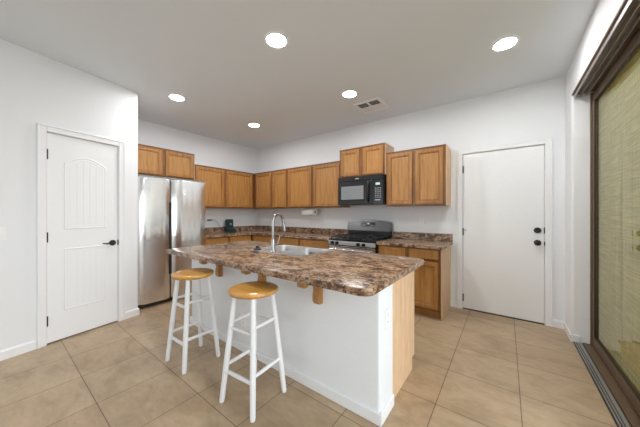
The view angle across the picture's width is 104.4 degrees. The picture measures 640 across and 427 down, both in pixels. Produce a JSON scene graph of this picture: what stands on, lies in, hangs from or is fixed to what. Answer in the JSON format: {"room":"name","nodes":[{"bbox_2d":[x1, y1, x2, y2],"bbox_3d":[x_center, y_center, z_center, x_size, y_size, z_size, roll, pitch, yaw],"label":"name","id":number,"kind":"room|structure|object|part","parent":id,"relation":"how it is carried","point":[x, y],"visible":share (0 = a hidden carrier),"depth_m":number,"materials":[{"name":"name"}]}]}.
{"room":"kitchen","nodes":[
{"label":"kitchen","id":0,"kind":"room"},
{"bbox_2d":[0,38,137,350],"bbox_3d":[-2.703,-0.120,2.332,0.120,2.760,1.750,0,0,26],"label":"wall","id":1,"kind":"structure","parent":0,"point":[35,87],"depth_m":2.28,"materials":[{"name":"paint"}]},
{"bbox_2d":[0,308,138,360],"bbox_3d":[-2.642,1.218,2.304,0.014,0.085,1.754,0,0,26],"label":"baseboard","id":2,"kind":"structure","parent":1,"relation":"attached to","point":[7,353],"depth_m":2.23,"materials":[{"name":"white paint"}]},
{"bbox_2d":[37,122,124,348],"bbox_3d":[-2.513,0.206,2.647,0.171,2.107,0.714,0,0,26],"label":"door","id":3,"kind":"structure","parent":1,"relation":"in","point":[78,242],"depth_m":2.57,"materials":[{"name":"white paint"}]},
{"bbox_3d":[-2.485,0.660,2.639,0.005,0.620,0.350,0,0,26],"label":"raised panel","id":4,"kind":"part","parent":3,"relation":"part of","materials":[{"name":"white paint"}]},
{"bbox_3d":[-2.485,-0.215,2.639,0.005,0.750,0.350,0,0,26],"label":"raised panel","id":5,"kind":"part","parent":3,"relation":"part of","materials":[{"name":"white paint"}]},
{"bbox_3d":[-2.375,0.335,2.800,0.060,0.064,0.141,0,0,26],"label":"handle","id":6,"kind":"part","parent":3,"relation":"part of","materials":[{"name":"brown metal"}]},
{"bbox_2d":[138,119,256,227],"bbox_3d":[-2.700,-0.120,4.305,0.120,2.760,4.120,0,0,37],"label":"wall","id":7,"kind":"structure","parent":0,"point":[211,152],"depth_m":4.95,"materials":[{"name":"paint"}]},
{"bbox_2d":[138,144,194,179],"bbox_3d":[-2.613,-0.811,4.035,0.340,0.447,0.991,0,0,37],"label":"upper cabinet","id":8,"kind":"object","parent":7,"relation":"attached to","point":[152,161],"visible":0.74,"depth_m":3.96,"materials":[{"name":"brown wood"}]},
{"bbox_3d":[-2.632,-0.805,3.742,0.019,0.399,0.450,0,0,37],"label":"door","id":9,"kind":"part","parent":8,"relation":"part of","materials":[{"name":"brown wood"}]},
{"bbox_3d":[-2.619,-1.030,4.036,0.329,0.010,0.986,0,0,37],"label":"trim","id":10,"kind":"part","parent":8,"relation":"part of","materials":[{"name":"brown wood"}]},
{"bbox_3d":[-2.336,-0.805,4.138,0.019,0.399,0.442,0,0,37],"label":"door","id":11,"kind":"part","parent":8,"relation":"part of","materials":[{"name":"brown wood"}]},
{"bbox_2d":[194,164,224,207],"bbox_3d":[-2.144,-0.485,4.669,0.330,0.760,0.593,0,0,37],"label":"upper cabinet","id":12,"kind":"object","parent":7,"relation":"attached to","point":[213,177],"visible":0.72,"depth_m":4.61,"materials":[{"name":"brown wood"}]},
{"bbox_2d":[225,169,253,208],"bbox_3d":[-1.762,-0.485,5.179,0.330,0.760,0.680,0,0,37],"label":"upper cabinet","id":13,"kind":"object","parent":7,"relation":"attached to","point":[238,184],"visible":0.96,"depth_m":5.06,"materials":[{"name":"brown wood"}]},
{"bbox_2d":[192,259,392,412],"bbox_3d":[-0.502,0.841,2.248,2.303,0.839,0.204,0,0,37],"label":"wall","id":14,"kind":"structure","parent":0,"point":[342,343],"depth_m":1.72,"materials":[{"name":"white painted drywall"}]},
{"bbox_2d":[199,261,222,276],"bbox_3d":[-1.052,0.523,2.401,0.052,0.205,0.210,0,0,37],"label":"corbel","id":15,"kind":"object","parent":14,"relation":"attached to","point":[219,268],"visible":0.6,"depth_m":2.45,"materials":[{"name":"brown wood"}]},
{"bbox_2d":[241,270,265,280],"bbox_3d":[-0.536,0.523,2.014,0.052,0.205,0.210,0,0,37],"label":"corbel","id":16,"kind":"object","parent":14,"relation":"attached to","point":[261,277],"visible":0.34,"depth_m":2.05,"materials":[{"name":"brown wood"}]},
{"bbox_2d":[190,316,393,426],"bbox_3d":[-0.507,1.224,2.243,2.329,0.072,0.216,0,0,37],"label":"baseboard","id":17,"kind":"structure","parent":14,"relation":"attached to","point":[377,418],"depth_m":1.69,"materials":[{"name":"white paint"}]},
{"bbox_2d":[297,282,322,304],"bbox_3d":[-0.064,0.523,1.660,0.052,0.205,0.210,0,0,37],"label":"corbel","id":18,"kind":"object","parent":14,"relation":"attached to","point":[317,291],"visible":0.6,"depth_m":1.70,"materials":[{"name":"brown wood"}]},
{"bbox_2d":[385,308,389,329],"bbox_3d":[0.425,0.660,1.557,0.009,0.116,0.072,0,0,37],"label":"wall outlet","id":19,"kind":"object","parent":14,"relation":"attached to","point":[387,312],"visible":1,"depth_m":1.55,"materials":[{"name":"white plastic"}]},
{"bbox_2d":[0,0,597,149],"bbox_3d":[-3.410,-1.550,1.339,8.540,0.100,9.720,0,0,37],"label":"ceiling","id":20,"kind":"structure","parent":0,"point":[411,55],"depth_m":2.31,"materials":[{"name":"paint"}]},
{"bbox_2d":[168,94,184,100],"bbox_3d":[-1.849,-1.495,3.207,0.192,0.008,0.192,0,0,37],"label":"recessed light","id":21,"kind":"object","parent":20,"relation":"in","point":[175,97],"visible":1,"depth_m":3.20,"materials":[{"name":"white plastic"}]},
{"bbox_2d":[248,123,259,126],"bbox_3d":[-1.119,-1.495,4.204,0.192,0.008,0.192,0,0,37],"label":"recessed light","id":22,"kind":"object","parent":20,"relation":"in","point":[249,124],"visible":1,"depth_m":4.21,"materials":[{"name":"white plastic"}]},
{"bbox_2d":[265,32,287,47],"bbox_3d":[-0.376,-1.495,2.144,0.192,0.008,0.192,0,0,37],"label":"recessed light","id":23,"kind":"object","parent":20,"relation":"in","point":[274,39],"visible":1,"depth_m":2.14,"materials":[{"name":"white paint"}]},
{"bbox_2d":[267,34,285,45],"bbox_3d":[-0.376,-1.497,2.144,0.156,0.004,0.156,0,0,37],"label":"diffuser","id":24,"kind":"object","parent":23,"relation":"attached to","point":[272,39],"depth_m":2.14,"materials":[{"name":"white plastic"}]},
{"bbox_2d":[342,90,356,97],"bbox_3d":[0.370,-1.495,3.113,0.192,0.008,0.192,0,0,37],"label":"recessed light","id":25,"kind":"object","parent":20,"relation":"in","point":[350,93],"visible":1,"depth_m":3.11,"materials":[{"name":"white"}]},
{"bbox_2d":[343,91,355,96],"bbox_3d":[0.370,-1.497,3.113,0.156,0.004,0.156,0,0,37],"label":"diffuser","id":26,"kind":"object","parent":25,"relation":"attached to","point":[346,93],"depth_m":3.10,"materials":[{"name":"white plastic"}]},
{"bbox_2d":[353,97,388,113],"bbox_3d":[0.716,-1.494,3.451,0.370,0.011,0.370,0,0,37],"label":"ceiling vent","id":27,"kind":"object","parent":20,"relation":"in","point":[376,104],"visible":1,"depth_m":3.44,"materials":[{"name":"white metal"}]},
{"bbox_2d":[492,36,518,50],"bbox_3d":[1.632,-1.495,2.188,0.192,0.008,0.192,0,0,37],"label":"recessed light","id":28,"kind":"object","parent":20,"relation":"in","point":[505,43],"visible":1,"depth_m":2.18,"materials":[{"name":"white plastic"}]},
{"bbox_2d":[494,38,515,49],"bbox_3d":[1.632,-1.497,2.188,0.156,0.004,0.156,0,0,37],"label":"diffuser","id":29,"kind":"object","parent":28,"relation":"attached to","point":[504,43],"depth_m":2.18,"materials":[{"name":"white plastic"}]},
{"bbox_2d":[0,295,616,426],"bbox_3d":[-3.410,1.310,1.339,8.540,0.100,9.720,0,0,37],"label":"floor","id":30,"kind":"structure","parent":0,"point":[470,368],"depth_m":1.84,"materials":[{"name":"tile"}]},
{"bbox_2d":[138,175,204,308],"bbox_3d":[-2.420,0.373,3.826,0.842,1.763,0.908,0,0,37],"label":"refrigerator","id":31,"kind":"object","parent":30,"relation":"on","point":[171,211],"visible":0.71,"depth_m":3.46,"materials":[{"name":"grey metal"}]},
{"bbox_3d":[-2.266,0.357,3.385,0.067,1.685,0.387,0,0,37],"label":"freezer door","id":32,"kind":"part","parent":31,"relation":"part of","materials":[{"name":"silver metal"}]},
{"bbox_3d":[-2.148,0.350,3.542,0.058,1.020,0.008,0,0,37],"label":"handle","id":33,"kind":"part","parent":31,"relation":"part of","materials":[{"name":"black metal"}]},
{"bbox_3d":[-2.141,0.350,3.551,0.058,1.020,0.008,0,0,37],"label":"handle","id":34,"kind":"part","parent":31,"relation":"part of","materials":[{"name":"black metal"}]},
{"bbox_3d":[-1.989,0.357,3.755,0.067,1.685,0.503,0,0,37],"label":"fridge door","id":35,"kind":"part","parent":31,"relation":"part of","materials":[{"name":"silver metal"}]},
{"bbox_2d":[165,268,219,373],"bbox_3d":[-1.103,0.885,2.159,0.334,0.754,0.334,0,0,36],"label":"bar stool","id":36,"kind":"object","parent":30,"relation":"on","point":[196,274],"visible":1,"depth_m":2.12,"materials":[{"name":"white wood"}]},
{"bbox_3d":[-1.267,0.902,2.132,0.115,0.720,0.038,0,0,-11],"label":"leg","id":37,"kind":"part","parent":36,"relation":"part of","materials":[{"name":"white paint"}]},
{"bbox_3d":[-1.076,0.902,1.994,0.038,0.720,0.115,0,0,-7],"label":"leg","id":38,"kind":"part","parent":36,"relation":"part of","materials":[{"name":"white paint"}]},
{"bbox_3d":[-1.103,0.525,2.159,0.334,0.034,0.334,0,0,36],"label":"seat","id":39,"kind":"part","parent":36,"relation":"part of","materials":[{"name":"brown wood"}]},
{"bbox_3d":[-1.129,0.902,2.323,0.038,0.720,0.115,0,0,-7],"label":"leg","id":40,"kind":"part","parent":36,"relation":"part of","materials":[{"name":"white paint"}]},
{"bbox_3d":[-0.938,0.902,2.185,0.115,0.720,0.038,0,0,-11],"label":"leg","id":41,"kind":"part","parent":36,"relation":"part of","materials":[{"name":"white paint"}]},
{"bbox_2d":[205,237,227,244],"bbox_3d":[-2.071,0.840,4.527,0.618,0.838,0.507,0,0,37],"label":"base cabinet","id":42,"kind":"object","parent":30,"relation":"on","point":[208,241],"visible":0.18,"depth_m":4.35,"materials":[{"name":"brown wood"}]},
{"bbox_2d":[228,235,250,242],"bbox_3d":[-1.765,0.840,4.935,0.618,0.838,0.506,0,0,37],"label":"base cabinet","id":43,"kind":"object","parent":30,"relation":"on","point":[243,237],"visible":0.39,"depth_m":4.73,"materials":[{"name":"brown wood"}]},
{"bbox_2d":[219,281,285,422],"bbox_3d":[-0.456,0.885,1.709,0.334,0.754,0.334,0,0,32],"label":"bar stool","id":44,"kind":"object","parent":30,"relation":"on","point":[254,290],"visible":1,"depth_m":1.65,"materials":[{"name":"white paint"}]},
{"bbox_3d":[-0.618,0.902,1.671,0.115,0.720,0.038,0,0,-15],"label":"leg","id":45,"kind":"part","parent":44,"relation":"part of","materials":[{"name":"white paint"}]},
{"bbox_3d":[-0.456,0.525,1.709,0.334,0.034,0.334,0,0,32],"label":"seat","id":46,"kind":"part","parent":44,"relation":"part of","materials":[{"name":"brown wood"}]},
{"bbox_3d":[-0.418,0.902,1.547,0.038,0.720,0.115,0,0,-11],"label":"leg","id":47,"kind":"part","parent":44,"relation":"part of","materials":[{"name":"white paint"}]},
{"bbox_3d":[-0.494,0.902,1.871,0.038,0.720,0.115,0,0,-11],"label":"leg","id":48,"kind":"part","parent":44,"relation":"part of","materials":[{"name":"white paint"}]},
{"bbox_3d":[-0.294,0.902,1.747,0.115,0.720,0.038,0,0,-15],"label":"leg","id":49,"kind":"part","parent":44,"relation":"part of","materials":[{"name":"white paint"}]},
{"bbox_2d":[251,235,271,242],"bbox_3d":[-1.175,0.840,5.200,1.242,0.838,0.618,0,0,37],"label":"base cabinet","id":50,"kind":"object","parent":30,"relation":"on","point":[260,238],"visible":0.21,"depth_m":4.78,"materials":[{"name":"brown wood"}]},
{"bbox_2d":[205,225,347,240],"bbox_3d":[-0.983,0.349,4.400,2.512,0.142,1.667,0,0,37],"label":"countertop","id":51,"kind":"structure","parent":50,"relation":"on","point":[325,234],"depth_m":4.73,"materials":[{"name":"stone"}]},
{"bbox_2d":[224,219,235,232],"bbox_3d":[-1.824,0.248,5.036,0.174,0.262,0.170,0,0,37],"label":"appliance","id":52,"kind":"object","parent":51,"relation":"on","point":[229,222],"visible":1,"depth_m":5.02,"materials":[{"name":"plastic"}]},
{"bbox_2d":[274,237,299,245],"bbox_3d":[-0.424,0.840,4.636,0.631,0.838,0.618,0,0,37],"label":"base cabinet","id":53,"kind":"object","parent":30,"relation":"on","point":[283,240],"visible":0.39,"depth_m":4.35,"materials":[{"name":"brown wood"}]},
{"bbox_2d":[300,239,328,248],"bbox_3d":[0.082,0.840,4.258,0.626,0.838,0.618,0,0,37],"label":"base cabinet","id":54,"kind":"object","parent":30,"relation":"on","point":[303,242],"visible":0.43,"depth_m":4.00,"materials":[{"name":"brown wood"}]},
{"bbox_2d":[328,220,392,253],"bbox_3d":[0.611,0.670,3.785,0.764,1.140,0.702,0,0,37],"label":"gas range","id":55,"kind":"object","parent":30,"relation":"on","point":[363,235],"visible":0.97,"depth_m":3.77,"materials":[{"name":"silver metal"}]},
{"bbox_3d":[0.440,0.433,3.556,0.760,0.057,0.031,0,0,37],"label":"control panel","id":56,"kind":"part","parent":55,"relation":"part of","materials":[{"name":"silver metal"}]},
{"bbox_2d":[329,242,377,253],"bbox_3d":[0.608,0.823,3.781,0.764,0.835,0.692,0,0,37],"label":"oven","id":57,"kind":"object","parent":55,"relation":"in","point":[368,247],"depth_m":3.48,"materials":[{"name":"silver metal"}]},
{"bbox_2d":[329,236,391,242],"bbox_3d":[0.628,0.391,3.808,0.761,0.026,0.625,0,0,37],"label":"cooktop","id":58,"kind":"object","parent":55,"relation":"in","point":[343,239],"depth_m":3.61,"materials":[{"name":"black metal"}]},
{"bbox_3d":[0.777,0.172,4.010,0.240,0.065,0.024,0,0,37],"label":"display panel","id":59,"kind":"part","parent":55,"relation":"part of","materials":[{"name":"black glass"}]},
{"bbox_2d":[393,271,413,398],"bbox_3d":[0.336,0.840,2.080,0.744,0.838,0.528,0,0,37],"label":"base cabinet","id":60,"kind":"object","parent":30,"relation":"on","point":[403,289],"visible":0.22,"depth_m":1.82,"materials":[{"name":"brown wood"}]},
{"bbox_2d":[167,241,423,296],"bbox_3d":[-0.382,0.400,2.365,2.365,0.040,1.075,0,0,37],"label":"countertop","id":61,"kind":"structure","parent":60,"relation":"on","point":[364,274],"depth_m":1.88,"materials":[{"name":"stone"}]},
{"bbox_2d":[270,213,285,251],"bbox_3d":[-0.402,0.184,2.458,0.102,0.380,0.190,0,0,37],"label":"faucet","id":62,"kind":"object","parent":61,"relation":"on","point":[273,243],"visible":1,"depth_m":2.41,"materials":[{"name":"silver metal"}]},
{"bbox_2d":[249,245,333,256],"bbox_3d":[-0.294,0.465,2.571,0.730,0.180,0.520,0,0,37],"label":"sink","id":63,"kind":"object","parent":61,"relation":"in","point":[298,251],"visible":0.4,"depth_m":2.64,"materials":[{"name":"metal"}]},
{"bbox_3d":[-0.414,0.465,2.696,0.322,0.180,0.409,0,0,37],"label":"bowl","id":64,"kind":"part","parent":63,"relation":"part of","materials":[{"name":"metal"}]},
{"bbox_3d":[-0.151,0.465,2.464,0.317,0.180,0.464,0,0,37],"label":"bowl","id":65,"kind":"part","parent":63,"relation":"part of","materials":[{"name":"metal"}]},
{"bbox_2d":[378,245,450,320],"bbox_3d":[1.276,0.840,3.362,0.786,0.838,0.618,0,0,37],"label":"base cabinet","id":66,"kind":"object","parent":30,"relation":"on","point":[432,280],"visible":0.66,"depth_m":3.01,"materials":[{"name":"brown wood"}]},
{"bbox_3d":[0.940,0.490,3.240,0.345,0.110,0.019,0,0,37],"label":"drawer","id":67,"kind":"part","parent":66,"relation":"part of","materials":[{"name":"brown wood"}]},
{"bbox_2d":[376,231,452,249],"bbox_3d":[1.278,0.349,3.348,0.816,0.142,0.639,0,0,37],"label":"countertop","id":68,"kind":"structure","parent":66,"relation":"on","point":[438,241],"depth_m":3.37,"materials":[{"name":"stone"}]},
{"bbox_3d":[1.106,0.562,3.140,0.718,0.045,0.020,0,0,37],"label":"rail","id":69,"kind":"part","parent":66,"relation":"part of","materials":[{"name":"brown wood"}]},
{"bbox_3d":[1.252,0.490,3.006,0.339,0.110,0.019,0,0,37],"label":"drawer","id":70,"kind":"part","parent":66,"relation":"part of","materials":[{"name":"brown wood"}]},
{"bbox_3d":[1.252,0.858,3.006,0.339,0.555,0.019,0,0,37],"label":"door","id":71,"kind":"part","parent":66,"relation":"part of","materials":[{"name":"brown wood"}]},
{"bbox_3d":[1.595,0.840,3.136,0.005,0.838,0.599,0,0,37],"label":"panel","id":72,"kind":"part","parent":66,"relation":"part of","materials":[{"name":"brown wood"}]},
{"bbox_2d":[257,76,564,320],"bbox_3d":[0.709,-0.120,4.250,5.400,2.760,0.120,0,0,37],"label":"wall","id":73,"kind":"structure","parent":0,"point":[533,111],"depth_m":3.38,"materials":[{"name":"paint"}]},
{"bbox_2d":[253,171,278,208],"bbox_3d":[-1.238,-0.485,5.427,0.872,0.760,0.330,0,0,37],"label":"upper cabinet","id":74,"kind":"object","parent":73,"relation":"attached to","point":[262,182],"visible":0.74,"depth_m":5.21,"materials":[{"name":"brown wood"}]},
{"bbox_3d":[-1.193,-0.480,5.199,0.467,0.710,0.019,0,0,37],"label":"door","id":75,"kind":"part","parent":74,"relation":"part of","materials":[{"name":"brown wood"}]},
{"bbox_2d":[205,225,347,234],"bbox_3d":[-0.983,0.329,4.400,2.512,0.102,1.667,0,0,37],"label":"backsplash","id":76,"kind":"structure","parent":73,"relation":"attached to","point":[256,227],"depth_m":4.99,"materials":[{"name":"stone"}]},
{"bbox_2d":[272,169,287,208],"bbox_3d":[-0.713,-0.485,5.033,0.438,0.760,0.330,0,0,37],"label":"upper cabinet","id":77,"kind":"object","parent":73,"relation":"attached to","point":[279,177],"visible":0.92,"depth_m":4.89,"materials":[{"name":"brown wood"}]},
{"bbox_2d":[288,165,312,207],"bbox_3d":[-0.290,-0.485,4.716,0.616,0.760,0.330,0,0,37],"label":"upper cabinet","id":78,"kind":"object","parent":73,"relation":"attached to","point":[300,179],"visible":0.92,"depth_m":4.58,"materials":[{"name":"brown wood"}]},
{"bbox_2d":[301,208,317,215],"bbox_3d":[-0.198,-0.030,4.642,0.308,0.147,0.136,0,0,37],"label":"paper towel roll","id":79,"kind":"object","parent":78,"relation":"attached to","point":[313,211],"visible":0.94,"depth_m":4.58,"materials":[{"name":"white paper"}]},
{"bbox_2d":[313,161,349,207],"bbox_3d":[0.189,-0.485,4.357,0.580,0.760,0.330,0,0,37],"label":"upper cabinet","id":80,"kind":"object","parent":73,"relation":"attached to","point":[325,175],"visible":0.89,"depth_m":4.23,"materials":[{"name":"brown wood"}]},
{"bbox_3d":[0.098,-0.480,4.231,0.543,0.710,0.019,0,0,37],"label":"door","id":81,"kind":"part","parent":80,"relation":"part of","materials":[{"name":"brown wood"}]},
{"bbox_2d":[340,143,393,177],"bbox_3d":[0.728,-0.798,3.941,0.779,0.453,0.350,0,0,37],"label":"upper cabinet","id":82,"kind":"object","parent":73,"relation":"attached to","point":[370,159],"visible":0.95,"depth_m":3.77,"materials":[{"name":"brown wood"}]},
{"bbox_3d":[0.470,-0.792,3.927,0.327,0.405,0.019,0,0,37],"label":"door","id":83,"kind":"part","parent":82,"relation":"part of","materials":[{"name":"brown wood"}]},
{"bbox_2d":[338,174,385,205],"bbox_3d":[0.697,-0.350,3.903,0.764,0.436,0.446,0,0,37],"label":"microwave","id":84,"kind":"object","parent":82,"relation":"attached to","point":[367,190],"visible":0.99,"depth_m":3.73,"materials":[{"name":"black plastic"}]},
{"bbox_3d":[0.532,-0.317,3.825,0.587,0.361,0.021,0,0,37],"label":"door","id":85,"kind":"part","parent":84,"relation":"part of","materials":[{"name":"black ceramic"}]},
{"bbox_3d":[0.703,-0.322,3.656,0.026,0.323,0.059,0,0,37],"label":"handle","id":86,"kind":"part","parent":84,"relation":"part of","materials":[{"name":"black plastic"}]},
{"bbox_3d":[0.837,-0.317,3.597,0.167,0.361,0.019,0,0,37],"label":"control panel","id":87,"kind":"part","parent":84,"relation":"part of","materials":[{"name":"black plastic"}]},
{"bbox_3d":[0.730,-1.020,3.946,0.774,0.010,0.339,0,0,37],"label":"trim","id":88,"kind":"part","parent":82,"relation":"part of","materials":[{"name":"brown wood"}]},
{"bbox_3d":[0.786,-0.792,3.691,0.321,0.405,0.019,0,0,37],"label":"door","id":89,"kind":"part","parent":82,"relation":"part of","materials":[{"name":"brown wood"}]},
{"bbox_3d":[1.044,-0.799,3.716,0.005,0.452,0.331,0,0,37],"label":"panel","id":90,"kind":"part","parent":82,"relation":"part of","materials":[{"name":"brown wood"}]},
{"bbox_2d":[386,144,450,206],"bbox_3d":[1.364,-0.490,3.477,0.790,0.770,0.330,0,0,37],"label":"upper cabinet","id":91,"kind":"object","parent":73,"relation":"attached to","point":[418,176],"visible":1,"depth_m":3.31,"materials":[{"name":"brown wood"}]},
{"bbox_3d":[1.115,-0.485,3.469,0.347,0.720,0.019,0,0,37],"label":"door","id":92,"kind":"part","parent":91,"relation":"part of","materials":[{"name":"brown wood"}]},
{"bbox_3d":[1.365,-0.870,3.483,0.785,0.010,0.319,0,0,37],"label":"trim","id":93,"kind":"part","parent":91,"relation":"part of","materials":[{"name":"brown wood"}]},
{"bbox_3d":[1.423,-0.485,3.238,0.342,0.720,0.019,0,0,37],"label":"door","id":94,"kind":"part","parent":91,"relation":"part of","materials":[{"name":"brown wood"}]},
{"bbox_3d":[1.683,-0.490,3.249,0.005,0.769,0.311,0,0,37],"label":"panel","id":95,"kind":"part","parent":91,"relation":"part of","materials":[{"name":"brown wood"}]},
{"bbox_2d":[419,216,424,223],"bbox_3d":[1.477,0.100,3.593,0.072,0.116,0.009,0,0,37],"label":"wall outlet","id":96,"kind":"object","parent":73,"relation":"attached to","point":[421,218],"visible":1,"depth_m":3.59,"materials":[{"name":"white plastic"}]},
{"bbox_2d":[393,231,452,241],"bbox_3d":[1.464,0.329,3.595,0.816,0.102,0.020,0,0,37],"label":"backsplash","id":97,"kind":"structure","parent":73,"relation":"attached to","point":[403,235],"depth_m":3.56,"materials":[{"name":"stone"}]},
{"bbox_2d":[457,137,552,326],"bbox_3d":[2.230,0.206,3.064,0.938,2.107,0.184,0,0,37],"label":"door","id":98,"kind":"structure","parent":73,"relation":"in","point":[507,230],"depth_m":3.02,"materials":[{"name":"white paint"}]},
{"bbox_3d":[2.471,0.335,2.814,0.066,0.066,0.073,0,0,37],"label":"knob","id":99,"kind":"part","parent":98,"relation":"part of","materials":[{"name":"brown metal"}]},
{"bbox_2d":[450,300,564,328],"bbox_3d":[2.221,1.218,3.034,1.120,0.085,0.013,0,0,37],"label":"baseboard","id":100,"kind":"structure","parent":73,"relation":"attached to","point":[556,323],"depth_m":2.74,"materials":[{"name":"white paint"}]},
{"bbox_2d":[565,0,623,343],"bbox_3d":[-0.096,-0.120,-1.158,0.200,2.760,9.500,0,0,37],"label":"wall","id":101,"kind":"structure","parent":0,"point":[577,109],"depth_m":2.40,"materials":[{"name":"paint"}]},
{"bbox_2d":[564,322,579,342],"bbox_3d":[2.587,1.222,2.553,0.068,0.075,0.343,0,0,37],"label":"baseboard","id":102,"kind":"structure","parent":101,"relation":"attached to","point":[572,338],"depth_m":2.44,"materials":[{"name":"white paint"}]},
{"bbox_2d":[572,0,639,426],"bbox_3d":[1.242,0.047,0.626,0.200,2.434,4.380,0,0,37],"label":"door","id":103,"kind":"structure","parent":101,"relation":"in","point":[620,43],"depth_m":1.94,"materials":[{"name":"brown metal"}]},
{"bbox_3d":[2.597,0.056,2.333,0.075,2.392,0.020,0,0,37],"label":"frame","id":104,"kind":"part","parent":103,"relation":"part of","materials":[{"name":"brown metal"}]},
{"bbox_3d":[1.177,1.252,0.674,0.008,0.009,4.378,0,0,37],"label":"track rail","id":105,"kind":"part","parent":103,"relation":"part of","materials":[{"name":"silver metal"}]},
{"bbox_3d":[1.190,1.252,0.664,0.008,0.009,4.378,0,0,37],"label":"track rail","id":106,"kind":"part","parent":103,"relation":"part of","materials":[{"name":"silver metal"}]},
{"bbox_3d":[1.206,1.252,0.652,0.019,0.009,4.378,0,0,37],"label":"track rail","id":107,"kind":"part","parent":103,"relation":"part of","materials":[{"name":"silver metal"}]},
{"bbox_3d":[1.245,1.260,0.624,0.192,0.008,4.380,0,0,37],"label":"sill plate","id":108,"kind":"part","parent":103,"relation":"part of","materials":[{"name":"silver metal"}]},
{"bbox_3d":[1.244,1.250,0.623,0.060,0.012,4.378,0,0,37],"label":"sill frame","id":109,"kind":"part","parent":103,"relation":"part of","materials":[{"name":"brown metal"}]},
{"bbox_3d":[2.141,0.061,1.737,0.034,2.370,1.476,0,0,37],"label":"panel frame","id":110,"kind":"part","parent":103,"relation":"part of","materials":[{"name":"brown metal"}]},
{"bbox_2d":[599,49,639,392],"bbox_3d":[2.170,0.064,1.734,0.040,2.368,1.446,0,0,37],"label":"roller shade","id":111,"kind":"object","parent":101,"relation":"attached to","point":[619,105],"visible":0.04,"depth_m":1.86,"materials":[{"name":"fabric"}]}
]}

